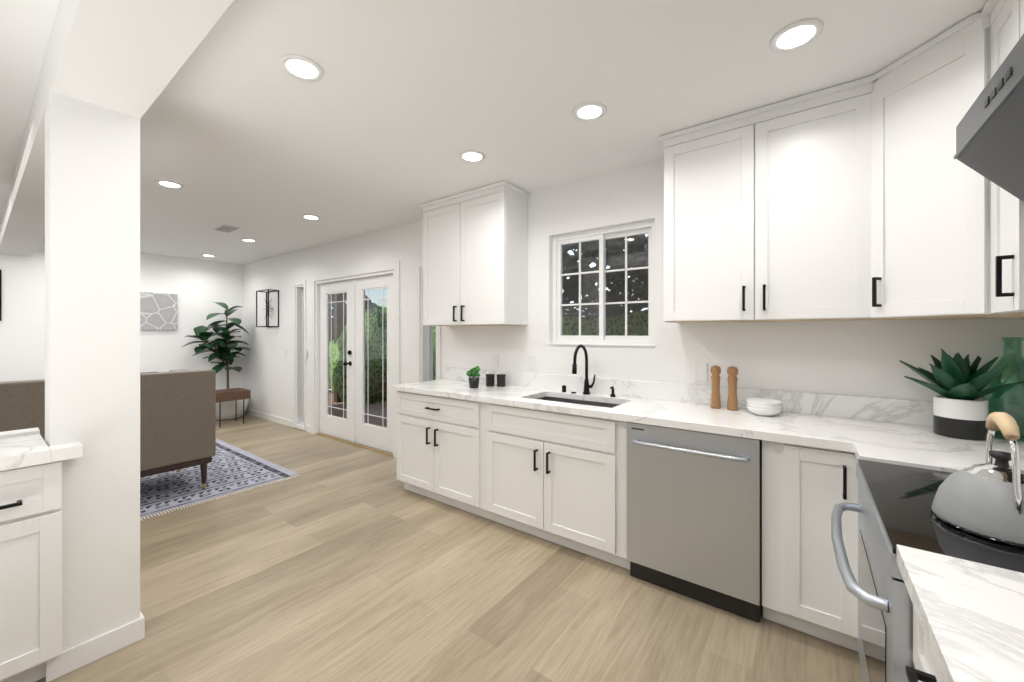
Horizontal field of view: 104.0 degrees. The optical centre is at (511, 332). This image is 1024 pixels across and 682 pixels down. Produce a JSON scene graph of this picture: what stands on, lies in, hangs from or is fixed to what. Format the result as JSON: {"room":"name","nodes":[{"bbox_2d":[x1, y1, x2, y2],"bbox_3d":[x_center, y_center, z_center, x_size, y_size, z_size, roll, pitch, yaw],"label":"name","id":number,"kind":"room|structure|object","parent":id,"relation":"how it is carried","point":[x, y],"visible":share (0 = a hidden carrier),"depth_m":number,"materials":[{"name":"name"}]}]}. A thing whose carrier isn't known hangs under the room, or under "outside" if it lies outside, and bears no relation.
{"room":"kitchen","nodes":[
{"label":"kitchen","id":0,"kind":"room"},
{"bbox_2d":[0,427,39,438],"bbox_3d":[-2.851,0.921,0.943,0.095,0.958,2.245,0,0,36],"label":"wall","id":1,"kind":"structure","parent":0,"point":[16,433],"depth_m":1.78,"materials":[{"name":"white paint"}]},
{"bbox_2d":[0,241,242,389],"bbox_3d":[-6.646,0.100,4.594,0.150,2.600,6.500,0,0,36],"label":"wall","id":2,"kind":"structure","parent":0,"point":[198,287],"depth_m":6.14,"materials":[{"name":"white paint"}]},
{"bbox_2d":[0,270,0,320],"bbox_3d":[-6.418,-0.465,4.755,0.020,0.630,0.430,0,0,36],"label":"picture frame","id":3,"kind":"object","parent":2,"relation":"attached to","point":[0,295],"visible":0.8,"depth_m":4.92,"materials":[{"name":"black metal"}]},
{"bbox_2d":[0,0,233,256],"bbox_3d":[-2.684,-1.089,2.391,8.836,0.218,0.270,0,0,36],"label":"header","id":4,"kind":"object","parent":2,"relation":"attached to","point":[129,57],"visible":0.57,"depth_m":1.48,"materials":[{"name":"white paint"}]},
{"bbox_2d":[140,292,176,329],"bbox_3d":[-5.408,-0.328,6.110,0.033,0.565,0.460,0,0,36],"label":"canvas art","id":5,"kind":"object","parent":2,"relation":"attached to","point":[158,311],"visible":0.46,"depth_m":6.10,"materials":[{"name":"white paint"}]},
{"bbox_2d":[36,413,859,681],"bbox_3d":[-3.033,1.450,1.921,9.140,0.100,6.500,0,0,36],"label":"floor","id":6,"kind":"structure","parent":0,"point":[337,561],"depth_m":2.07,"materials":[{"name":"brown wood"}]},
{"bbox_2d":[0,441,67,681],"bbox_3d":[-2.078,0.952,1.559,0.397,0.894,0.401,0,0,36],"label":"base cabinet","id":7,"kind":"object","parent":6,"relation":"on","point":[30,556],"depth_m":1.54,"materials":[{"name":"white paint"}]},
{"bbox_2d":[0,434,51,469],"bbox_3d":[-2.644,0.480,0.770,0.427,0.050,2.274,0,0,36],"label":"countertop","id":8,"kind":"structure","parent":7,"relation":"on","point":[18,452],"depth_m":1.55,"materials":[{"name":"white stone"}]},
{"bbox_2d":[45,90,139,650],"bbox_3d":[-1.869,0.210,1.787,0.210,2.380,0.270,0,0,36],"label":"post","id":9,"kind":"object","parent":6,"relation":"on","point":[92,279],"visible":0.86,"depth_m":1.72,"materials":[{"name":"white paint"}]},
{"bbox_2d":[46,614,144,681],"bbox_3d":[-1.780,1.353,1.721,0.015,0.095,0.296,0,0,37],"label":"baseboard","id":10,"kind":"structure","parent":6,"relation":"on","point":[71,659],"depth_m":1.71,"materials":[{"name":"white paint"}]},
{"bbox_2d":[181,302,249,419],"bbox_3d":[-4.695,0.446,6.389,0.796,1.905,0.928,0,0,36],"label":"fiddle leaf fig","id":11,"kind":"object","parent":6,"relation":"on","point":[225,345],"visible":0.96,"depth_m":6.38,"materials":[{"name":"green plant"}]},
{"bbox_2d":[140,438,299,520],"bbox_3d":[-4.005,1.394,3.498,2.620,0.010,2.980,0,0,36],"label":"rug","id":12,"kind":"object","parent":6,"relation":"on","point":[232,469],"visible":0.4,"depth_m":3.77,"materials":[{"name":"grey fabric"}]},
{"bbox_2d":[0,369,215,488],"bbox_3d":[-3.658,0.859,2.949,0.890,1.058,2.210,0,0,36],"label":"sofa","id":13,"kind":"object","parent":12,"relation":"on","point":[177,420],"visible":0.52,"depth_m":3.30,"materials":[{"name":"fabric"}]},
{"bbox_2d":[216,388,250,426],"bbox_3d":[-4.353,1.139,6.138,0.440,0.518,0.450,0,0,36],"label":"side table","id":14,"kind":"object","parent":6,"relation":"on","point":[230,394],"visible":0.65,"depth_m":6.02,"materials":[{"name":"brown wood"}]},
{"bbox_2d":[397,391,479,515],"bbox_3d":[-0.449,0.949,3.478,0.960,0.898,0.617,0,0,36],"label":"base cabinet","id":15,"kind":"object","parent":6,"relation":"on","point":[438,440],"depth_m":3.20,"materials":[{"name":"white paint"}]},
{"bbox_2d":[480,395,547,529],"bbox_3d":[0.025,0.949,3.127,0.336,0.898,0.617,0,0,36],"label":"base cabinet","id":16,"kind":"object","parent":6,"relation":"on","point":[499,426],"depth_m":2.84,"materials":[{"name":"white paint"}]},
{"bbox_2d":[520,431,626,564],"bbox_3d":[0.442,1.051,2.808,0.714,0.693,0.384,0,0,36],"label":"base cabinet","id":17,"kind":"object","parent":6,"relation":"on","point":[543,456],"depth_m":2.48,"materials":[{"name":"white paint"}]},
{"bbox_2d":[627,422,762,622],"bbox_3d":[1.066,0.952,2.291,0.642,0.889,0.669,0,0,36],"label":"dishwasher","id":18,"kind":"object","parent":6,"relation":"on","point":[694,514],"visible":0.94,"depth_m":2.05,"materials":[{"name":"silver metal"}]},
{"bbox_2d":[758,439,835,643],"bbox_3d":[1.502,0.949,2.034,0.349,0.898,0.617,0,0,36],"label":"base cabinet","id":19,"kind":"object","parent":6,"relation":"on","point":[799,483],"depth_m":1.81,"materials":[{"name":"white paint"}]},
{"bbox_2d":[392,379,1023,462],"bbox_3d":[0.654,0.480,2.647,3.772,0.040,0.642,0,0,36],"label":"countertop","id":20,"kind":"structure","parent":19,"relation":"on","point":[826,432],"depth_m":2.13,"materials":[{"name":"white stone"}]},
{"bbox_2d":[466,366,479,387],"bbox_3d":[-0.318,0.368,3.357,0.113,0.181,0.140,0,0,36],"label":"herb plant","id":21,"kind":"object","parent":20,"relation":"on","point":[473,374],"visible":1,"depth_m":3.33,"materials":[{"name":"green plant"}]},
{"bbox_2d":[486,374,494,386],"bbox_3d":[-0.189,0.407,3.468,0.080,0.103,0.080,0,0,36],"label":"canister","id":22,"kind":"object","parent":20,"relation":"on","point":[490,380],"visible":1,"depth_m":3.44,"materials":[{"name":"black ceramic"}]},
{"bbox_2d":[497,374,505,386],"bbox_3d":[-0.093,0.407,3.446,0.080,0.103,0.080,0,0,36],"label":"canister","id":23,"kind":"object","parent":20,"relation":"on","point":[501,380],"visible":1,"depth_m":3.42,"materials":[{"name":"black ceramic"}]},
{"bbox_2d":[572,344,595,394],"bbox_3d":[0.522,0.272,2.925,0.096,0.375,0.241,0,0,36],"label":"faucet","id":24,"kind":"object","parent":20,"relation":"on","point":[587,386],"visible":1,"depth_m":2.98,"materials":[{"name":"black metal"}]},
{"bbox_2d":[610,386,615,396],"bbox_3d":[0.720,0.421,2.872,0.038,0.077,0.064,0,0,36],"label":"soap dispenser","id":25,"kind":"object","parent":20,"relation":"on","point":[612,394],"visible":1,"depth_m":2.87,"materials":[{"name":"black metal"}]},
{"bbox_2d":[710,365,720,408],"bbox_3d":[1.249,0.326,2.453,0.060,0.266,0.059,0,0,36],"label":"salt grinder","id":26,"kind":"object","parent":20,"relation":"on","point":[715,370],"visible":1,"depth_m":2.43,"materials":[{"name":"brown wood"}]},
{"bbox_2d":[727,365,737,410],"bbox_3d":[1.318,0.326,2.390,0.060,0.266,0.059,0,0,36],"label":"pepper grinder","id":27,"kind":"object","parent":20,"relation":"on","point":[732,401],"visible":1,"depth_m":2.37,"materials":[{"name":"brown wood"}]},
{"bbox_2d":[746,398,782,415],"bbox_3d":[1.415,0.419,2.249,0.176,0.080,0.176,0,0,36],"label":"bowls","id":28,"kind":"object","parent":20,"relation":"on","point":[764,407],"visible":1,"depth_m":2.20,"materials":[{"name":"white ceramic"}]},
{"bbox_2d":[900,349,1023,439],"bbox_3d":[1.974,0.264,1.775,0.350,0.390,0.338,0,0,36],"label":"agave plant","id":29,"kind":"object","parent":20,"relation":"on","point":[958,382],"visible":0.96,"depth_m":1.75,"materials":[{"name":"green plant"}]},
{"bbox_2d":[981,337,1023,441],"bbox_3d":[2.197,0.239,1.755,0.180,0.440,0.180,0,0,36],"label":"bottle","id":30,"kind":"object","parent":20,"relation":"on","point":[1004,377],"visible":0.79,"depth_m":1.76,"materials":[{"name":"glass"}]},
{"bbox_2d":[852,443,1023,472],"bbox_3d":[1.640,0.480,1.383,0.682,0.040,0.214,0,0,36],"label":"countertop","id":31,"kind":"structure","parent":19,"relation":"on","point":[932,460],"depth_m":1.48,"materials":[{"name":"white stone"}]},
{"bbox_2d":[836,447,857,651],"bbox_3d":[1.638,0.949,1.414,0.723,0.898,0.260,0,0,36],"label":"base cabinet","id":32,"kind":"object","parent":6,"relation":"on","point":[846,479],"depth_m":1.70,"materials":[{"name":"white paint"}]},
{"bbox_2d":[906,615,939,681],"bbox_3d":[0.952,0.949,0.432,0.657,0.898,0.573,0,0,36],"label":"base cabinet","id":33,"kind":"object","parent":6,"relation":"on","point":[923,671],"depth_m":0.79,"materials":[{"name":"white paint"}]},
{"bbox_2d":[896,544,1023,681],"bbox_3d":[0.494,0.480,-0.166,0.682,0.040,2.080,0,0,36],"label":"countertop","id":34,"kind":"structure","parent":33,"relation":"on","point":[969,614],"depth_m":0.66,"materials":[{"name":"white stone"}]},
{"bbox_2d":[831,459,1023,681],"bbox_3d":[1.305,0.934,1.012,0.778,0.924,0.768,0,0,36],"label":"range","id":35,"kind":"object","parent":6,"relation":"on","point":[893,508],"visible":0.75,"depth_m":1.03,"materials":[{"name":"silver metal"}]},
{"bbox_2d":[931,412,1023,547],"bbox_3d":[1.195,0.330,0.951,0.275,0.280,0.234,0,0,36],"label":"kettle","id":36,"kind":"object","parent":35,"relation":"on","point":[985,500],"visible":1,"depth_m":0.93,"materials":[{"name":"grey metal"}]},
{"bbox_2d":[0,0,986,264],"bbox_3d":[-3.033,-1.250,1.921,9.140,0.100,6.500,0,0,36],"label":"ceiling","id":37,"kind":"structure","parent":0,"point":[392,114],"depth_m":2.00,"materials":[{"name":"white paint"}]},
{"bbox_2d":[155,180,183,188],"bbox_3d":[-2.743,-1.195,3.207,0.192,0.007,0.173,0,0,36],"label":"recessed light","id":38,"kind":"object","parent":37,"relation":"in","point":[170,184],"depth_m":3.22,"materials":[{"name":"white paint"}]},
{"bbox_2d":[212,224,240,232],"bbox_3d":[-3.265,-1.192,4.574,0.350,0.010,0.170,0,0,36],"label":"ceiling vent","id":39,"kind":"object","parent":37,"relation":"in","point":[225,228],"visible":1,"depth_m":4.55,"materials":[{"name":"white metal"}]},
{"bbox_2d":[279,54,323,81],"bbox_3d":[-0.946,-1.195,1.803,0.184,0.007,0.179,0,0,36],"label":"recessed light","id":40,"kind":"object","parent":37,"relation":"in","point":[300,67],"depth_m":1.80,"materials":[{"name":"white paint"}]},
{"bbox_2d":[459,150,484,162],"bbox_3d":[-0.268,-1.195,2.701,0.181,0.007,0.182,0,0,36],"label":"recessed light","id":41,"kind":"object","parent":37,"relation":"in","point":[472,156],"depth_m":2.71,"materials":[{"name":"white paint"}]},
{"bbox_2d":[419,184,527,325],"bbox_3d":[-0.349,-0.620,3.584,0.965,1.102,0.328,0,0,36],"label":"upper cabinet","id":42,"kind":"object","parent":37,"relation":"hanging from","point":[475,244],"depth_m":3.38,"materials":[{"name":"white paint"}]},
{"bbox_2d":[573,102,606,120],"bbox_3d":[0.420,-1.195,2.156,0.177,0.007,0.185,0,0,36],"label":"recessed light","id":43,"kind":"object","parent":37,"relation":"in","point":[589,111],"depth_m":2.16,"materials":[{"name":"white paint"}]},
{"bbox_2d":[659,82,860,322],"bbox_3d":[1.410,-0.620,2.259,0.997,1.102,0.365,0,0,36],"label":"upper cabinet","id":44,"kind":"object","parent":37,"relation":"hanging from","point":[757,202],"depth_m":2.13,"materials":[{"name":"white paint"}]},
{"bbox_2d":[769,19,823,52],"bbox_3d":[1.141,-1.195,1.609,0.177,0.007,0.186,0,0,36],"label":"recessed light","id":45,"kind":"object","parent":37,"relation":"in","point":[797,35],"depth_m":1.61,"materials":[{"name":"white paint"}]},
{"bbox_2d":[851,18,1023,319],"bbox_3d":[1.901,-0.620,1.710,0.653,1.102,0.664,0,0,36],"label":"upper cabinet","id":46,"kind":"object","parent":37,"relation":"hanging from","point":[869,198],"depth_m":1.72,"materials":[{"name":"white paint"}]},
{"bbox_2d":[967,0,1023,318],"bbox_3d":[1.798,-0.620,1.320,0.355,1.102,0.297,0,0,36],"label":"upper cabinet","id":47,"kind":"object","parent":37,"relation":"hanging from","point":[995,217],"depth_m":1.46,"materials":[{"name":"white paint"}]},
{"bbox_2d":[1015,0,1023,44],"bbox_3d":[1.597,-0.935,1.000,0.297,0.472,0.448,0,0,36],"label":"upper cabinet","id":48,"kind":"object","parent":37,"relation":"hanging from","point":[1019,4],"depth_m":1.27,"materials":[{"name":"white paint"}]},
{"bbox_2d":[520,407,611,446],"bbox_3d":[0.330,0.601,2.657,0.702,0.199,0.004,0,0,36],"label":"drawer front","id":49,"kind":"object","parent":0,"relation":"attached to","point":[546,422],"depth_m":2.51,"materials":[{"name":"white wood"}]},
{"bbox_2d":[243,159,1023,430],"bbox_3d":[-1.144,0.100,4.473,8.840,2.600,0.150,0,0,36],"label":"wall","id":50,"kind":"structure","parent":0,"point":[862,358],"depth_m":2.96,"materials":[{"name":"white paint"}]},
{"bbox_2d":[256,289,278,326],"bbox_3d":[-3.833,-0.380,6.269,0.434,0.574,0.158,0,0,36],"label":"wall art","id":51,"kind":"object","parent":50,"relation":"attached to","point":[267,306],"visible":1,"depth_m":6.22,"materials":[{"name":"black metal"}]},
{"bbox_2d":[245,409,293,427],"bbox_3d":[-3.978,1.353,6.469,1.849,0.095,0.012,0,0,37],"label":"baseboard","id":52,"kind":"structure","parent":50,"relation":"attached to","point":[265,416],"depth_m":6.36,"materials":[{"name":"white paint"}]},
{"bbox_2d":[293,280,305,430],"bbox_3d":[-3.038,0.320,5.864,0.360,2.140,0.166,0,0,36],"label":"door","id":53,"kind":"structure","parent":50,"relation":"attached to","point":[299,348],"depth_m":5.88,"materials":[{"name":"white paint"}]},
{"bbox_2d":[311,261,399,457],"bbox_3d":[-1.987,0.297,5.081,1.940,2.205,0.215,0,0,36],"label":"french door","id":54,"kind":"structure","parent":50,"relation":"attached to","point":[353,428],"depth_m":5.04,"materials":[{"name":"white paint"}]},
{"bbox_2d":[416,262,440,381],"bbox_3d":[-0.827,0.320,4.228,0.360,2.140,0.166,0,0,36],"label":"trim","id":55,"kind":"structure","parent":50,"relation":"attached to","point":[424,353],"depth_m":4.25,"materials":[{"name":"white paint"}]},
{"bbox_2d":[491,354,497,366],"bbox_3d":[-0.156,0.253,3.643,0.075,0.115,0.007,0,0,36],"label":"electrical outlet plate","id":56,"kind":"object","parent":50,"relation":"attached to","point":[494,360],"visible":1,"depth_m":3.64,"materials":[{"name":"white plastic"}]},
{"bbox_2d":[528,356,534,369],"bbox_3d":[0.165,0.253,3.405,0.075,0.115,0.007,0,0,36],"label":"electrical outlet plate","id":57,"kind":"object","parent":50,"relation":"attached to","point":[531,362],"visible":1,"depth_m":3.40,"materials":[{"name":"white plastic"}]},
{"bbox_2d":[548,220,654,346],"bbox_3d":[0.686,-0.355,3.096,0.860,0.900,0.137,0,0,36],"label":"window","id":58,"kind":"structure","parent":50,"relation":"in","point":[603,235],"depth_m":3.10,"materials":[{"name":"white paint"}]},
{"bbox_2d":[695,363,706,380],"bbox_3d":[1.234,0.253,2.614,0.075,0.115,0.007,0,0,36],"label":"electrical outlet plate","id":59,"kind":"object","parent":50,"relation":"attached to","point":[701,371],"visible":1,"depth_m":2.61,"materials":[{"name":"white plastic"}]},
{"bbox_2d":[446,367,1023,446],"bbox_3d":[0.704,0.520,2.694,3.747,0.360,0.507,0,0,36],"label":"backsplash","id":60,"kind":"structure","parent":50,"relation":"attached to","point":[848,407],"depth_m":2.43,"materials":[{"name":"white stone"}]},
{"bbox_3d":[0.581,0.100,-0.753,0.150,2.600,6.500,0,0,37],"label":"wall","id":61,"kind":"structure","parent":0,"visible":0},
{"bbox_2d":[954,34,1023,201],"bbox_3d":[1.440,-0.411,0.912,0.443,0.562,0.756,0,0,36],"label":"range hood","id":62,"kind":"object","parent":61,"relation":"attached to","point":[990,136],"visible":1,"depth_m":1.13,"materials":[{"name":"grey metal"}]},
{"label":"outside","id":63,"kind":"structure","parent":0,"visible":0},
{"bbox_2d":[329,392,386,427],"bbox_3d":[3.615,1.470,10.904,20.840,0.100,15.848,0,0,36],"label":"ground","id":64,"kind":"structure","parent":63,"point":[376,407],"depth_m":7.24,"materials":[{"name":"grey concrete"}]},
{"bbox_2d":[329,234,647,404],"bbox_3d":[1.902,-1.108,8.461,20.992,6.382,9.120,0,0,36],"label":"garden","id":65,"kind":"object","parent":64,"relation":"on","point":[572,326],"depth_m":6.64,"materials":[{"name":"green plant"}]}
]}

